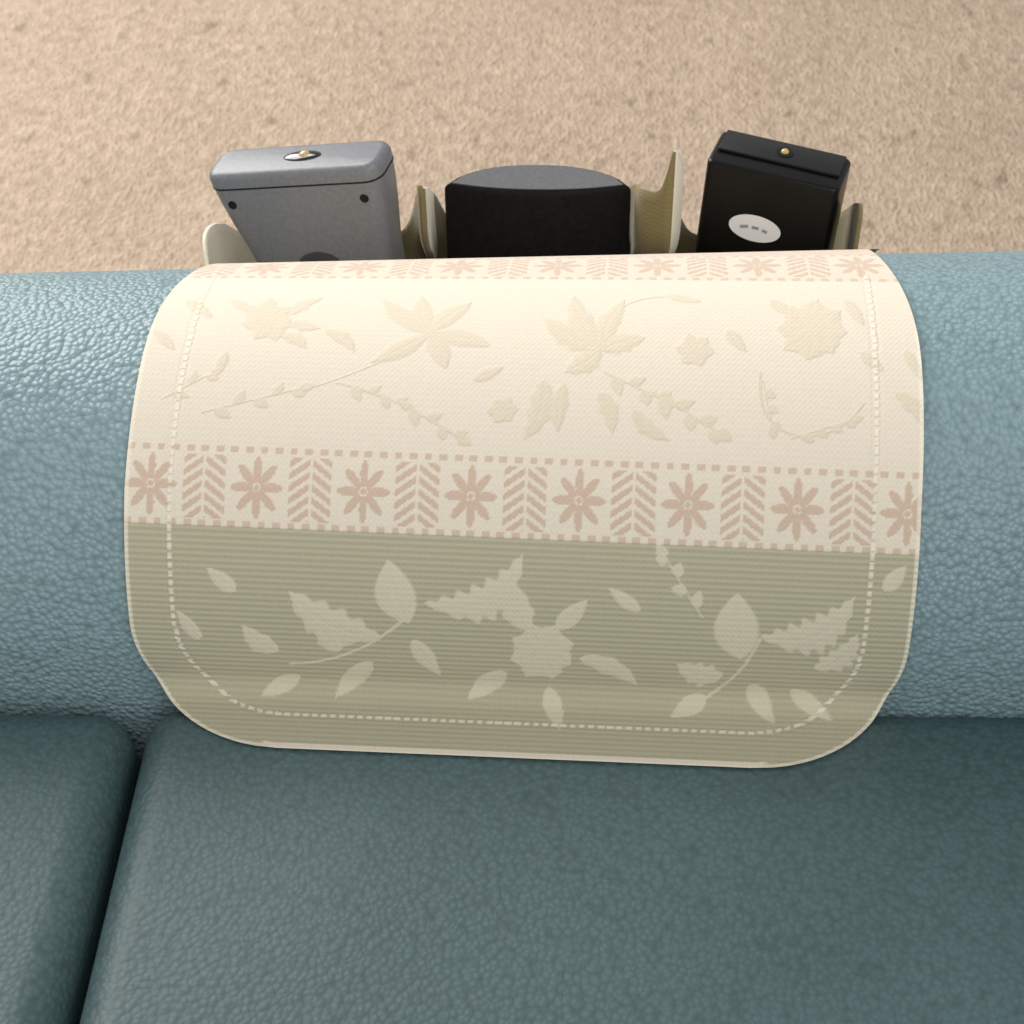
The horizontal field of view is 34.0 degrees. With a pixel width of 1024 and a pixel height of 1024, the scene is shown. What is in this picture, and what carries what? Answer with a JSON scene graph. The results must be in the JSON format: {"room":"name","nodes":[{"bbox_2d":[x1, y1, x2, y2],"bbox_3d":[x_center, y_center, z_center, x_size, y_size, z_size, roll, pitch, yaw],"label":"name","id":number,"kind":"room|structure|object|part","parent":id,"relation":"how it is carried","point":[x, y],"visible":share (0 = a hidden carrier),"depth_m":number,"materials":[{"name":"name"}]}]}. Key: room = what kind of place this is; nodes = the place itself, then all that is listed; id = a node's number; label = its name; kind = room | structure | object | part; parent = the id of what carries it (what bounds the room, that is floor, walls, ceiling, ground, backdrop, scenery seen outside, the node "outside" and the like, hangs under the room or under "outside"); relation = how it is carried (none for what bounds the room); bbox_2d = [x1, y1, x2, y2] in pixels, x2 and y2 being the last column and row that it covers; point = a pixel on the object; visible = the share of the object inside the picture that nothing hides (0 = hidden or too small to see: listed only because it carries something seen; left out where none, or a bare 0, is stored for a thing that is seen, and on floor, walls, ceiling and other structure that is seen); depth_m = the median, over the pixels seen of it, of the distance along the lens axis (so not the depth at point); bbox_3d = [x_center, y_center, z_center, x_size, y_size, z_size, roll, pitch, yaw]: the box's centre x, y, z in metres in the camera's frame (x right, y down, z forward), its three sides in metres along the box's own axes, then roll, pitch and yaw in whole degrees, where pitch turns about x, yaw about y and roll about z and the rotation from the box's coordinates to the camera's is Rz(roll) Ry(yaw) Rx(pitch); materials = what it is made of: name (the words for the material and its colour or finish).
{"room":"living room","nodes":[
{"label":"living room","id":0,"kind":"room"},
{"bbox_2d":[0,0,1023,272],"bbox_3d":[0.042,-0.602,2.053,12.000,0.001,12.000,0,42,1],"label":"floor","id":1,"kind":"structure","parent":0,"point":[116,116],"depth_m":1.91,"materials":[{"name":"beige carpet"}]},
{"bbox_2d":[0,251,1023,1023],"bbox_3d":[0.198,0.702,-0.106,1.040,0.983,2.114,0,42,1],"label":"sofa","id":2,"kind":"object","parent":1,"relation":"on","point":[157,866],"visible":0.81,"depth_m":0.48,"materials":[{"name":"teal leather"}]},
{"bbox_2d":[124,150,923,767],"bbox_3d":[0.005,-0.012,0.585,0.242,0.179,0.253,0,42,1],"label":"organizer","id":3,"kind":"object","parent":2,"relation":"attached to","point":[660,502],"visible":0.98,"depth_m":0.50,"materials":[{"name":"fabric"}]},
{"bbox_2d":[209,141,405,262],"bbox_3d":[-0.068,-0.085,0.650,0.085,0.134,0.026,10,44,12],"label":"remote control","id":4,"kind":"object","parent":3,"relation":"in","point":[336,201],"visible":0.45,"depth_m":0.61,"materials":[{"name":"grey plastic"}]},
{"bbox_3d":[0.007,-0.076,0.659,0.242,0.167,0.056,0,42,1],"label":"pocket panel","id":5,"kind":"part","parent":3,"relation":"part of","materials":[{"name":"beige fabric"}]},
{"bbox_2d":[445,165,630,257],"bbox_3d":[0.011,-0.078,0.660,0.069,0.121,0.029,3,43,5],"label":"remote control","id":6,"kind":"object","parent":3,"relation":"in","point":[516,210],"visible":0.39,"depth_m":0.62,"materials":[{"name":"black plastic"}]},
{"bbox_2d":[695,130,850,252],"bbox_3d":[0.095,-0.075,0.660,0.058,0.154,0.027,14,44,15],"label":"remote control","id":7,"kind":"object","parent":3,"relation":"in","point":[760,194],"visible":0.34,"depth_m":0.61,"materials":[{"name":"black plastic"}]},
{"bbox_2d":[80,711,1023,1023],"bbox_3d":[0.163,0.416,0.237,0.571,0.160,0.888,0,42,1],"label":"seat cushion","id":8,"kind":"object","parent":2,"relation":"on","point":[878,878],"depth_m":0.46,"materials":[{"name":"teal leather"}]}
]}

